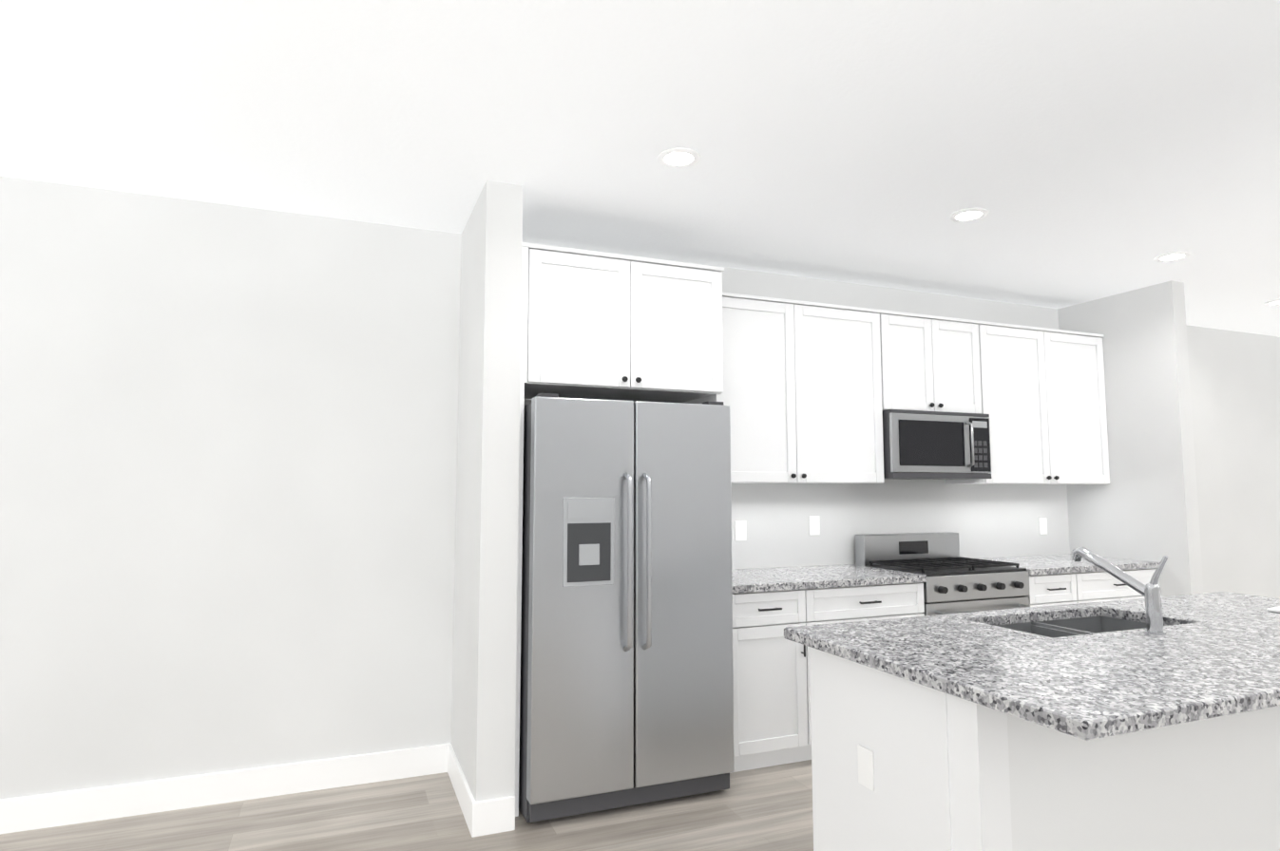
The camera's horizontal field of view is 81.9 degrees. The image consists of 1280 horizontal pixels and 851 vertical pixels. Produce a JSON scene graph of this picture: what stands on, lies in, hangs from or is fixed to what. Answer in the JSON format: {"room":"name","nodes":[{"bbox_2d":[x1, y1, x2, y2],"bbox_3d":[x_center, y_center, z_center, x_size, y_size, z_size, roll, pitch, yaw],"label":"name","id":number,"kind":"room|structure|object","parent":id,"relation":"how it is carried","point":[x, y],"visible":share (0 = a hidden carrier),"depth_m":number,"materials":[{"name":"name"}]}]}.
{"room":"kitchen","nodes":[
{"label":"kitchen","id":0,"kind":"room"},
{"bbox_2d":[0,760,813,850],"bbox_3d":[2.853,1.622,1.956,12.290,0.100,6.250,2,-5,-22],"label":"floor","id":1,"kind":"structure","parent":0,"point":[768,809],"depth_m":3.07,"materials":[{"name":"brown wood"}]},
{"bbox_2d":[515,242,724,817],"bbox_3d":[-0.179,0.460,3.728,1.060,2.518,0.655,2,-5,-22],"label":"tall cabinet","id":2,"kind":"object","parent":1,"relation":"on","point":[601,326],"visible":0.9,"depth_m":3.52,"materials":[{"name":"white wood"}]},
{"bbox_2d":[518,393,734,822],"bbox_3d":[-0.138,0.802,3.590,0.953,1.812,0.831,2,-5,-22],"label":"fridge","id":3,"kind":"object","parent":1,"relation":"on","point":[626,696],"visible":1,"depth_m":3.24,"materials":[{"name":"silver metal"}]},
{"bbox_2d":[729,588,821,773],"bbox_3d":[0.549,1.299,3.964,0.521,0.884,0.628,2,-5,-22],"label":"base cabinet","id":4,"kind":"object","parent":1,"relation":"on","point":[772,702],"depth_m":3.69,"materials":[{"name":"white wood"}]},
{"bbox_2d":[732,565,926,595],"bbox_3d":[0.884,0.848,4.127,1.234,0.038,0.648,2,-5,-22],"label":"countertop","id":5,"kind":"structure","parent":4,"relation":"on","point":[799,579],"depth_m":3.97,"materials":[{"name":"grey stone"}]},
{"bbox_2d":[821,584,924,624],"bbox_3d":[1.064,1.317,4.170,0.833,0.884,0.628,2,-5,-22],"label":"base cabinet","id":6,"kind":"object","parent":1,"relation":"on","point":[883,601],"depth_m":3.93,"materials":[{"name":"white wood"}]},
{"bbox_2d":[855,532,1029,615],"bbox_3d":[1.832,1.227,4.438,0.770,1.110,0.663,2,-5,-22],"label":"range","id":7,"kind":"object","parent":1,"relation":"on","point":[955,583],"visible":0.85,"depth_m":4.31,"materials":[{"name":"silver metal"}]},
{"bbox_2d":[809,649,1279,850],"bbox_3d":[1.739,1.179,2.559,2.232,0.885,0.737,2,-5,-22],"label":"kitchen island","id":8,"kind":"object","parent":1,"relation":"on","point":[897,766],"depth_m":2.08,"materials":[{"name":"white"}]},
{"bbox_2d":[783,592,1279,745],"bbox_3d":[1.801,0.706,2.457,2.370,0.038,1.114,2,-5,-22],"label":"island countertop","id":9,"kind":"structure","parent":8,"relation":"on","point":[1220,659],"depth_m":2.06,"materials":[{"name":"grey stone"}]},
{"bbox_2d":[996,611,1141,634],"bbox_3d":[1.591,0.841,2.661,0.776,0.222,0.415,2,-5,-22],"label":"sink","id":10,"kind":"object","parent":9,"relation":"in","point":[1091,620],"depth_m":2.89,"materials":[{"name":"grey metal"}]},
{"bbox_2d":[1070,547,1171,634],"bbox_3d":[1.648,0.561,2.541,0.060,0.265,0.343,2,-5,-22],"label":"faucet","id":11,"kind":"object","parent":9,"relation":"on","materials":[{"name":"silver metal"}]},
{"bbox_2d":[1024,573,1090,607],"bbox_3d":[2.394,1.362,4.702,0.461,0.884,0.628,2,-5,-22],"label":"base cabinet","id":12,"kind":"object","parent":1,"relation":"on","point":[1071,588],"depth_m":4.45,"materials":[{"name":"white wood"}]},
{"bbox_2d":[978,554,1160,576],"bbox_3d":[2.716,0.911,4.859,1.151,0.038,0.648,2,-5,-22],"label":"countertop","id":13,"kind":"structure","parent":12,"relation":"on","point":[1046,565],"depth_m":4.67,"materials":[{"name":"grey stone"}]},
{"bbox_2d":[1087,569,1158,602],"bbox_3d":[2.870,1.378,4.892,0.809,0.884,0.628,2,-5,-22],"label":"base cabinet","id":14,"kind":"object","parent":1,"relation":"on","point":[1100,586],"depth_m":4.62,"materials":[{"name":"white wood"}]},
{"bbox_2d":[448,180,528,802],"bbox_3d":[-0.729,0.326,3.469,0.160,2.740,0.730,2,-5,-22],"label":"wall","id":15,"kind":"structure","parent":0,"point":[483,608],"depth_m":3.19,"materials":[{"name":"paint"}]},
{"bbox_2d":[444,744,482,838],"bbox_3d":[-0.802,1.619,3.304,0.016,0.135,0.716,2,-5,-22],"label":"baseboard","id":16,"kind":"structure","parent":15,"relation":"attached to","point":[482,818],"depth_m":3.17,"materials":[{"name":"white wood"}]},
{"bbox_2d":[0,176,1279,800],"bbox_3d":[1.712,0.449,4.911,12.290,2.740,0.120,2,-5,-22],"label":"wall","id":17,"kind":"structure","parent":0,"point":[258,487],"depth_m":3.46,"materials":[{"name":"paint"}]},
{"bbox_2d":[0,744,444,835],"bbox_3d":[-2.383,1.601,3.091,3.110,0.135,0.016,2,-5,-22],"label":"baseboard","id":18,"kind":"structure","parent":17,"relation":"attached to","point":[19,814],"depth_m":3.28,"materials":[{"name":"white wood"}]},
{"bbox_2d":[735,520,746,540],"bbox_3d":[0.599,0.625,4.379,0.075,0.118,0.008,2,-5,-22],"label":"electrical outlet","id":19,"kind":"object","parent":17,"relation":"attached to","point":[740,530],"visible":1,"depth_m":4.38,"materials":[{"name":"white plastic"}]},
{"bbox_2d":[720,292,895,483],"bbox_3d":[0.853,-0.183,4.370,1.293,1.048,0.338,2,-5,-22],"label":"upper cabinet","id":20,"kind":"object","parent":17,"relation":"attached to","point":[811,391],"depth_m":4.23,"materials":[{"name":"white wood"}]},
{"bbox_2d":[808,515,820,535],"bbox_3d":[1.082,0.621,4.574,0.075,0.118,0.008,2,-5,-22],"label":"electrical outlet","id":21,"kind":"object","parent":17,"relation":"attached to","point":[814,525],"visible":1,"depth_m":4.57,"materials":[{"name":"white plastic"}]},
{"bbox_2d":[891,310,986,414],"bbox_3d":[1.761,-0.372,4.752,0.786,0.606,0.338,2,-5,-22],"label":"upper cabinet","id":22,"kind":"object","parent":17,"relation":"attached to","point":[939,359],"depth_m":4.61,"materials":[{"name":"white wood"}]},
{"bbox_2d":[882,409,991,479],"bbox_3d":[1.781,0.132,4.658,0.770,0.408,0.445,2,-5,-22],"label":"microwave","id":23,"kind":"object","parent":22,"relation":"attached to","point":[920,445],"visible":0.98,"depth_m":4.47,"materials":[{"name":"silver metal"}]},
{"bbox_2d":[945,321,1109,484],"bbox_3d":[2.630,-0.123,5.080,1.209,1.048,0.338,2,-5,-22],"label":"upper cabinet","id":24,"kind":"object","parent":17,"relation":"attached to","point":[1046,402],"depth_m":4.93,"materials":[{"name":"white wood"}]},
{"bbox_2d":[1038,517,1047,534],"bbox_3d":[2.892,0.723,5.293,0.075,0.118,0.008,2,-5,-22],"label":"electrical outlet","id":25,"kind":"object","parent":17,"relation":"attached to","point":[1042,524],"visible":1,"depth_m":5.29,"materials":[{"name":"white plastic"}]},
{"bbox_2d":[0,0,1279,337],"bbox_3d":[2.853,-1.208,2.198,12.290,0.100,6.250,2,-5,-22],"label":"ceiling","id":26,"kind":"structure","parent":0,"point":[1083,150],"depth_m":2.74,"materials":[{"name":"white paint"}]},
{"bbox_2d":[657,147,700,168],"bbox_3d":[0.157,-1.083,2.989,0.176,0.010,0.176,2,-5,-22],"label":"recessed light","id":27,"kind":"object","parent":26,"relation":"in","point":[678,158],"visible":1,"depth_m":2.98,"materials":[{"name":"white plastic"}]},
{"bbox_2d":[949,208,988,222],"bbox_3d":[1.609,-1.030,3.612,0.176,0.010,0.176,2,-5,-22],"label":"recessed light","id":28,"kind":"object","parent":26,"relation":"in","point":[967,215],"visible":1,"depth_m":3.60,"materials":[{"name":"white plastic"}]},
{"bbox_2d":[1153,251,1190,262],"bbox_3d":[3.071,-0.974,4.261,0.176,0.010,0.176,2,-5,-22],"label":"recessed light","id":29,"kind":"object","parent":26,"relation":"in","point":[1171,257],"visible":0.96,"depth_m":4.25,"materials":[{"name":"white plastic"}]},
{"bbox_2d":[1263,299,1279,305],"bbox_3d":[4.593,-0.886,5.298,0.176,0.010,0.176,2,-5,-22],"label":"recessed light","id":30,"kind":"object","parent":26,"relation":"in","point":[1273,302],"visible":1,"depth_m":5.31,"materials":[{"name":"white"}]},
{"bbox_2d":[1056,280,1208,596],"bbox_3d":[3.342,0.461,5.053,0.120,2.740,0.810,2,-5,-22],"label":"wall","id":31,"kind":"structure","parent":0,"point":[1152,507],"depth_m":4.91,"materials":[{"name":"paint"}]}
]}

